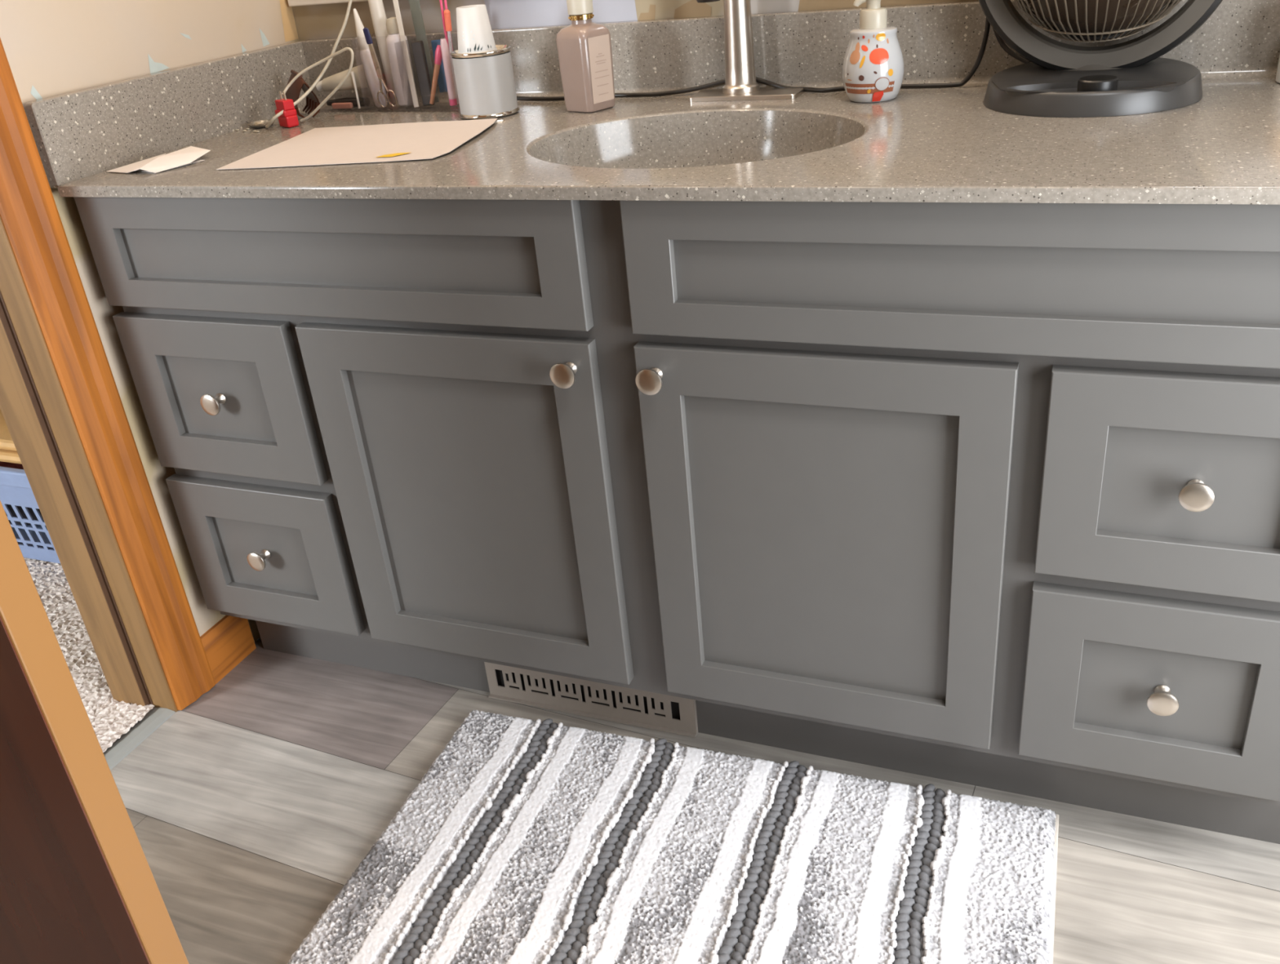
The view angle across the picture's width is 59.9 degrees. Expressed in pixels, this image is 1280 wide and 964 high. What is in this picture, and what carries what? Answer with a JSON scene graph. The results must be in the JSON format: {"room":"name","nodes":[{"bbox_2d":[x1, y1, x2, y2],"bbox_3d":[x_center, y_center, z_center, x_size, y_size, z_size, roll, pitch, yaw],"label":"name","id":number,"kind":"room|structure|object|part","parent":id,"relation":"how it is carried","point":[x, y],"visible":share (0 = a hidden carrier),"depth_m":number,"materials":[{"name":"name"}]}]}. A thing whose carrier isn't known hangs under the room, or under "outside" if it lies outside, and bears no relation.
{"room":"bathroom","nodes":[
{"label":"bathroom","id":0,"kind":"room"},
{"bbox_2d":[102,706,155,753],"bbox_3d":[-2.941,0.801,1.416,3.630,0.030,5.400,6,30,22],"label":"floor","id":1,"kind":"structure","parent":0,"point":[153,708],"depth_m":1.76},
{"bbox_2d":[23,557,154,752],"bbox_3d":[-1.347,0.296,2.022,1.234,0.006,1.423,6,30,22],"label":"bedroom carpet","id":2,"kind":"object","parent":1,"relation":"on","point":[110,718],"visible":0.04,"depth_m":1.93,"materials":[{"name":"beige carpet"}]},
{"bbox_2d":[0,466,60,563],"bbox_3d":[-1.293,-0.050,2.413,0.696,0.228,0.476,6,30,22],"label":"laundry basket","id":3,"kind":"object","parent":2,"relation":"on","point":[34,541],"visible":0.11,"depth_m":2.18,"materials":[{"name":"blue plastic"}]},
{"bbox_2d":[0,408,22,464],"bbox_3d":[-1.321,-0.157,2.327,0.630,0.040,0.370,6,30,22],"label":"folded blanket","id":4,"kind":"object","parent":3,"relation":"on","point":[8,452],"visible":0.02,"depth_m":2.12,"materials":[{"name":"beige fabric"}]},
{"bbox_2d":[0,461,23,469],"bbox_3d":[-1.424,-0.022,2.384,0.251,0.095,0.182,6,30,22],"label":"garment","id":5,"kind":"object","parent":3,"relation":"in","point":[7,464],"visible":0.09,"depth_m":2.35,"materials":[{"name":"fabric"}]},
{"bbox_2d":[4,504,44,525],"bbox_3d":[-1.297,0.043,2.408,0.359,0.048,0.190,6,30,22],"label":"garment","id":6,"kind":"object","parent":3,"relation":"in","point":[20,508],"visible":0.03,"depth_m":2.33,"materials":[{"name":"fabric"}]},
{"bbox_2d":[0,0,299,641],"bbox_3d":[-1.112,-0.439,0.800,0.120,2.400,3.700,6,30,22],"label":"wall","id":7,"kind":"structure","parent":0,"point":[51,47],"depth_m":1.59,"materials":[{"name":"paint"}]},
{"bbox_2d":[0,217,177,711],"bbox_3d":[-1.039,-0.370,1.021,0.135,2.060,0.799,6,30,22],"label":"trim","id":8,"kind":"structure","parent":7,"relation":"attached to","point":[34,408],"depth_m":1.62,"materials":[{"name":"brown wood"}]},
{"bbox_2d":[0,500,188,963],"bbox_3d":[-0.768,-0.150,0.586,0.721,2.012,0.101,-1,28,9],"label":"door","id":9,"kind":"structure","parent":7,"relation":"in","point":[78,885],"depth_m":0.76,"materials":[{"name":"brown wood"}]},
{"bbox_2d":[0,38,215,710],"bbox_3d":[-0.975,-0.383,0.973,0.018,2.112,0.936,6,30,22],"label":"trim","id":10,"kind":"structure","parent":7,"relation":"attached to","point":[29,215],"depth_m":1.55,"materials":[{"name":"brown wood"}]},
{"bbox_2d":[200,615,256,684],"bbox_3d":[-0.694,0.273,1.864,0.014,0.085,0.104,6,30,22],"label":"baseboard","id":11,"kind":"structure","parent":7,"relation":"attached to","point":[228,642],"depth_m":1.86,"materials":[{"name":"brown wood"}]},
{"bbox_2d":[292,0,978,41],"bbox_3d":[0.421,-0.912,1.405,2.180,2.400,0.100,6,30,22],"label":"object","id":12,"kind":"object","parent":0,"point":[321,21],"depth_m":1.72,"materials":[{"name":"paint"}]},
{"bbox_2d":[287,0,368,6],"bbox_3d":[0.130,-1.100,1.357,1.622,0.872,0.019,6,30,22],"label":"wall mirror","id":13,"kind":"object","parent":12,"relation":"attached to","point":[291,2],"visible":1,"depth_m":1.83,"materials":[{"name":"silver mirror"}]},
{"bbox_2d":[301,0,1279,106],"bbox_3d":[0.169,-0.617,1.606,1.585,0.108,0.034,6,30,22],"label":"backsplash","id":14,"kind":"structure","parent":12,"relation":"attached to","point":[939,42],"depth_m":1.57,"materials":[{"name":"stone"}]},
{"bbox_2d":[110,637,1279,963],"bbox_3d":[-0.102,0.886,0.706,2.080,0.030,3.072,6,30,22],"label":"floor","id":15,"kind":"structure","parent":0,"point":[252,806],"depth_m":1.51,"materials":[{"name":"laminate"}]},
{"bbox_2d":[103,707,175,770],"bbox_3d":[-0.905,0.542,1.480,0.042,0.006,0.764,6,30,22],"label":"trim","id":16,"kind":"structure","parent":15,"relation":"on","point":[118,751],"depth_m":1.73,"materials":[{"name":"grey plastic"}]},
{"bbox_2d":[287,709,1058,963],"bbox_3d":[0.043,0.512,1.330,0.848,0.025,0.568,5,29,20],"label":"bath rug","id":17,"kind":"object","parent":15,"relation":"on","point":[524,841],"visible":1,"depth_m":1.38,"materials":[{"name":"grey fabric"}]},
{"bbox_2d":[73,196,1279,844],"bbox_3d":[0.095,-0.070,1.587,1.549,0.804,0.576,6,30,22],"label":"bathroom vanity","id":18,"kind":"object","parent":15,"relation":"on","point":[985,495],"visible":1,"depth_m":1.30,"materials":[{"name":"grey paint"}]},
{"bbox_3d":[-0.594,-0.112,1.553,0.032,0.032,0.028,6,30,22],"label":"knob","id":19,"kind":"part","parent":18,"relation":"part of","materials":[{"name":"silver metal"}]},
{"bbox_3d":[-0.590,-0.117,1.562,0.291,0.236,0.019,6,30,22],"label":"drawer","id":20,"kind":"part","parent":18,"relation":"part of","materials":[{"name":"grey paint"}]},
{"bbox_3d":[-0.571,0.115,1.672,0.032,0.032,0.028,6,30,22],"label":"knob","id":21,"kind":"part","parent":18,"relation":"part of","materials":[{"name":"silver metal"}]},
{"bbox_3d":[-0.567,0.110,1.682,0.291,0.236,0.019,6,30,22],"label":"drawer","id":22,"kind":"part","parent":18,"relation":"part of","materials":[{"name":"grey paint"}]},
{"bbox_3d":[-0.228,0.034,1.483,0.420,0.494,0.019,6,30,22],"label":"cabinet door","id":23,"kind":"part","parent":18,"relation":"part of","materials":[{"name":"grey paint"}]},
{"bbox_3d":[-0.086,-0.128,1.297,0.032,0.032,0.028,6,30,22],"label":"knob","id":24,"kind":"part","parent":18,"relation":"part of","materials":[{"name":"silver metal"}]},
{"bbox_2d":[484,662,697,737],"bbox_3d":[-0.079,0.323,1.668,0.343,0.066,0.014,6,30,22],"label":"heat register","id":25,"kind":"object","parent":18,"relation":"attached to","point":[611,703],"visible":0.91,"depth_m":1.67,"materials":[{"name":"beige metal"}]},
{"bbox_3d":[0.014,-0.117,1.257,0.032,0.032,0.028,6,30,22],"label":"knob","id":26,"kind":"part","parent":18,"relation":"part of","materials":[{"name":"silver metal"}]},
{"bbox_2d":[22,0,1279,204],"bbox_3d":[0.065,-0.432,1.418,1.604,0.242,0.584,6,30,22],"label":"countertop","id":27,"kind":"structure","parent":18,"relation":"on","point":[919,144],"depth_m":1.44,"materials":[{"name":"stone"}]},
{"bbox_2d":[106,146,210,173],"bbox_3d":[-0.654,-0.444,1.529,0.105,0.011,0.118,12,33,31],"label":"leaflet","id":28,"kind":"object","parent":27,"relation":"on","point":[188,155],"visible":1,"depth_m":1.51,"materials":[{"name":"white paper"}]},
{"bbox_2d":[247,119,274,128],"bbox_3d":[-0.597,-0.564,1.752,0.043,0.007,0.043,6,30,22],"label":"dish","id":29,"kind":"object","parent":27,"relation":"on","point":[260,123],"visible":0.8,"depth_m":1.75,"materials":[{"name":"metal"}]},
{"bbox_2d":[275,91,298,128],"bbox_3d":[-0.549,-0.577,1.719,0.022,0.052,0.034,-28,35,-36],"label":"plug adapter","id":30,"kind":"object","parent":27,"relation":"on","point":[289,118],"visible":0.98,"depth_m":1.71,"materials":[{"name":"red plastic"}]},
{"bbox_2d":[284,70,319,118],"bbox_3d":[-0.547,-0.625,1.790,0.043,0.072,0.066,-21,31,-27],"label":"hair claw","id":31,"kind":"object","parent":27,"relation":"on","point":[293,92],"visible":0.66,"depth_m":1.78,"materials":[{"name":"brown plastic"}]},
{"bbox_2d":[265,0,352,128],"bbox_3d":[-0.503,-0.660,1.707,0.186,0.201,0.037,-17,30,-21],"label":"charging cord","id":32,"kind":"object","parent":27,"relation":"on","point":[349,4],"visible":0.98,"depth_m":1.72,"materials":[{"name":"beige plastic"}]},
{"bbox_2d":[281,47,354,122],"bbox_3d":[-0.491,-0.612,1.715,0.128,0.105,0.024,-1,28,9],"label":"cord","id":33,"kind":"object","parent":27,"relation":"on","point":[344,49],"visible":1,"depth_m":1.71,"materials":[{"name":"beige plastic"}]},
{"bbox_2d":[216,118,497,169],"bbox_3d":[-0.372,-0.469,1.530,0.315,0.004,0.272,1,28,14],"label":"paper sheet","id":34,"kind":"object","parent":27,"relation":"on","point":[380,143],"visible":1,"depth_m":1.51,"materials":[{"name":"beige paper"}]},
{"bbox_2d":[449,44,519,119],"bbox_3d":[-0.228,-0.589,1.636,0.089,0.090,0.089,6,30,22],"label":"metal can","id":35,"kind":"object","parent":27,"relation":"on","point":[485,82],"visible":0.83,"depth_m":1.61,"materials":[{"name":"white metal"}]},
{"bbox_2d":[456,4,497,53],"bbox_3d":[-0.239,-0.651,1.599,0.058,0.062,0.058,6,30,22],"label":"paper cup","id":36,"kind":"object","parent":35,"relation":"on","point":[474,32],"visible":0.96,"depth_m":1.58,"materials":[{"name":"white paper"}]},
{"bbox_2d":[555,0,614,112],"bbox_3d":[-0.079,-0.617,1.580,0.061,0.166,0.060,19,37,39],"label":"lotion bottle","id":37,"kind":"object","parent":27,"relation":"on","point":[584,52],"visible":1,"depth_m":1.57,"materials":[{"name":"pink plastic"}]},
{"bbox_2d":[529,110,864,168],"bbox_3d":[0.072,-0.368,1.409,0.421,0.135,0.344,6,30,22],"label":"sink","id":38,"kind":"object","parent":27,"relation":"in","point":[602,139],"depth_m":1.52,"materials":[{"name":"stone"}]},
{"bbox_2d":[688,0,806,102],"bbox_3d":[0.126,-0.661,1.491,0.162,0.291,0.167,6,30,22],"label":"faucet","id":39,"kind":"object","parent":27,"relation":"on","point":[740,83],"visible":0.99,"depth_m":1.56,"materials":[{"name":"silver metal"}]},
{"bbox_3d":[0.154,-0.558,1.597,0.158,0.006,0.070,6,30,22],"label":"deck plate","id":40,"kind":"part","parent":39,"relation":"part of","materials":[{"name":"silver metal"}]},
{"bbox_2d":[516,17,1031,101],"bbox_3d":[0.141,-0.632,1.583,0.797,0.150,0.034,6,30,22],"label":"cord","id":41,"kind":"object","parent":27,"relation":"on","point":[1001,42],"visible":0.7,"depth_m":1.56,"materials":[{"name":"black rubber"}]},
{"bbox_2d":[842,0,904,102],"bbox_3d":[0.306,-0.571,1.456,0.080,0.132,0.081,6,30,22],"label":"soap dispenser","id":42,"kind":"object","parent":27,"relation":"on","point":[873,66],"visible":1,"depth_m":1.44,"materials":[{"name":"white ceramic"}]},
{"bbox_2d":[978,0,1222,117],"bbox_3d":[0.538,-0.616,1.288,0.304,0.326,0.255,6,30,22],"label":"desk fan","id":43,"kind":"object","parent":27,"relation":"on","point":[1131,77],"visible":1,"depth_m":1.31,"materials":[{"name":"grey plastic"}]},
{"bbox_3d":[0.567,-0.569,1.263,0.079,0.031,0.076,6,43,22],"label":"fan blade","id":44,"kind":"part","parent":43,"relation":"part of","materials":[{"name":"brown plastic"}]},
{"bbox_2d":[1275,55,1279,84],"bbox_3d":[0.788,-0.523,1.308,0.061,0.098,0.061,6,30,22],"label":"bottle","id":45,"kind":"object","parent":27,"relation":"on","point":[1277,76],"visible":1,"depth_m":1.33,"materials":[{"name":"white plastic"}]},
{"bbox_3d":[-0.395,-0.655,1.772,0.295,0.112,0.066,9,31,27],"label":"acrylic organizer","id":46,"kind":"object","parent":27,"relation":"on","visible":0},
{"bbox_2d":[315,64,367,91],"bbox_3d":[-0.488,-0.659,1.813,0.099,0.040,0.024,6,30,22],"label":"tube","id":47,"kind":"object","parent":46,"relation":"in","point":[330,83],"visible":0.87,"depth_m":1.80,"materials":[{"name":"beige plastic"}]},
{"bbox_2d":[331,102,353,109],"bbox_3d":[-0.487,-0.616,1.819,0.038,0.009,0.008,6,30,22],"label":"eraser","id":48,"kind":"object","parent":46,"relation":"in","point":[335,105],"visible":1,"depth_m":1.81,"materials":[{"name":"rubber"}]},
{"bbox_2d":[326,97,370,107],"bbox_3d":[-0.481,-0.624,1.827,0.082,0.017,0.017,8,31,25],"label":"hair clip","id":49,"kind":"object","parent":46,"relation":"in","point":[364,102],"visible":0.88,"depth_m":1.81,"materials":[{"name":"black plastic"}]},
{"bbox_2d":[350,71,360,108],"bbox_3d":[-0.459,-0.634,1.796,0.006,0.056,0.018,-14,29,-16],"label":"brush","id":50,"kind":"object","parent":46,"relation":"in","point":[353,76],"visible":0.98,"depth_m":1.79,"materials":[{"name":"white plastic"}]},
{"bbox_2d":[353,8,388,107],"bbox_3d":[-0.430,-0.676,1.772,0.032,0.149,0.025,6,30,22],"label":"tube","id":51,"kind":"object","parent":46,"relation":"in","point":[371,74],"visible":0.79,"depth_m":1.77,"materials":[{"name":"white plastic"}]},
{"bbox_2d":[362,27,397,107],"bbox_3d":[-0.412,-0.651,1.748,0.036,0.123,0.023,6,30,22],"label":"scissors","id":52,"kind":"object","parent":46,"relation":"in","point":[366,33],"visible":1,"depth_m":1.75,"materials":[{"name":"metal"}]},
{"bbox_3d":[-0.415,-0.650,1.754,0.015,0.117,0.023,-12,28,-12],"label":"blade","id":53,"kind":"part","parent":52,"relation":"part of","materials":[{"name":"metal"}]},
{"bbox_3d":[-0.406,-0.650,1.751,0.029,0.116,0.012,-13,28,-13],"label":"blade","id":54,"kind":"part","parent":52,"relation":"part of","materials":[{"name":"metal"}]},
{"bbox_2d":[368,0,395,103],"bbox_3d":[-0.410,-0.710,1.778,0.030,0.200,0.024,6,30,22],"label":"electric toothbrush","id":55,"kind":"object","parent":46,"relation":"in","point":[378,15],"visible":0.58,"depth_m":1.77,"materials":[{"name":"white plastic"}]},
{"bbox_2d":[386,17,417,106],"bbox_3d":[-0.381,-0.669,1.767,0.034,0.131,0.034,6,30,22],"label":"bottle","id":56,"kind":"object","parent":46,"relation":"in","point":[396,56],"visible":0.78,"depth_m":1.76,"materials":[{"name":"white plastic"}]},
{"bbox_2d":[392,0,418,107],"bbox_3d":[-0.367,-0.676,1.734,0.007,0.172,0.038,-14,29,-15],"label":"file","id":57,"kind":"object","parent":46,"relation":"in","point":[396,5],"visible":1,"depth_m":1.74,"materials":[{"name":"white plastic"}]},
{"bbox_2d":[410,40,435,106],"bbox_3d":[-0.341,-0.642,1.747,0.028,0.097,0.015,6,30,22],"label":"case","id":58,"kind":"object","parent":46,"relation":"in","point":[418,48],"visible":1,"depth_m":1.74,"materials":[{"name":"black plastic"}]},
{"bbox_2d":[408,0,439,102],"bbox_3d":[-0.342,-0.689,1.750,0.028,0.176,0.006,6,30,22],"label":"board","id":59,"kind":"object","parent":46,"relation":"in","point":[415,6],"visible":0.48,"depth_m":1.74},
{"bbox_2d":[429,44,442,104],"bbox_3d":[-0.318,-0.635,1.732,0.036,0.086,0.012,-6,28,0],"label":"makeup brush","id":60,"kind":"object","parent":46,"relation":"in","point":[437,61],"visible":1,"depth_m":1.73,"materials":[{"name":"pink plastic"}]},
{"bbox_3d":[-0.321,-0.623,1.738,0.027,0.060,0.009,-6,28,0],"label":"handle","id":61,"kind":"part","parent":60,"relation":"part of","materials":[{"name":"orange plastic"}]},
{"bbox_2d":[431,39,447,92],"bbox_3d":[-0.307,-0.658,1.755,0.041,0.080,0.011,6,30,22],"label":"packet","id":62,"kind":"object","parent":46,"relation":"in","point":[442,78],"visible":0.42,"depth_m":1.76,"materials":[{"name":"blue plastic"}]},
{"bbox_2d":[440,38,457,106],"bbox_3d":[-0.296,-0.634,1.720,0.012,0.098,0.012,6,30,22],"label":"lip gloss","id":63,"kind":"object","parent":46,"relation":"in","point":[444,46],"visible":1,"depth_m":1.72,"materials":[{"name":"pink plastic"}]},
{"bbox_2d":[439,0,458,100],"bbox_3d":[-0.294,-0.679,1.721,0.014,0.176,0.004,6,30,22],"label":"razor","id":64,"kind":"object","parent":46,"relation":"in","point":[440,1],"visible":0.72,"depth_m":1.70,"materials":[{"name":"plastic"}]},
{"bbox_3d":[-0.298,-0.679,1.722,0.006,0.176,0.004,6,30,22],"label":"stem","id":65,"kind":"part","parent":64,"relation":"part of","materials":[{"name":"pink plastic"}]},
{"bbox_2d":[444,9,458,104],"bbox_3d":[-0.291,-0.657,1.720,0.016,0.138,0.010,6,30,22],"label":"toothbrush","id":66,"kind":"object","parent":46,"relation":"in","point":[446,12],"visible":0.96,"depth_m":1.70,"materials":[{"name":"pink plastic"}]},
{"bbox_3d":[-0.291,-0.644,1.728,0.012,0.108,0.006,6,30,22],"label":"handle","id":67,"kind":"part","parent":66,"relation":"part of","materials":[{"name":"purple plastic"}]},
{"bbox_3d":[0.210,0.081,1.309,0.416,0.494,0.019,6,30,22],"label":"cabinet door","id":68,"kind":"part","parent":18,"relation":"part of","materials":[{"name":"grey paint"}]},
{"bbox_3d":[0.578,0.233,1.228,0.288,0.236,0.019,6,30,22],"label":"drawer","id":69,"kind":"part","parent":18,"relation":"part of","materials":[{"name":"grey paint"}]},
{"bbox_3d":[0.554,0.005,1.108,0.288,0.236,0.019,6,30,22],"label":"drawer","id":70,"kind":"part","parent":18,"relation":"part of","materials":[{"name":"grey paint"}]},
{"bbox_3d":[0.573,0.237,1.218,0.032,0.032,0.028,6,30,22],"label":"knob","id":71,"kind":"part","parent":18,"relation":"part of","materials":[{"name":"silver metal"}]},
{"bbox_3d":[0.550,0.010,1.099,0.032,0.032,0.028,6,30,22],"label":"knob","id":72,"kind":"part","parent":18,"relation":"part of","materials":[{"name":"silver metal"}]}
]}

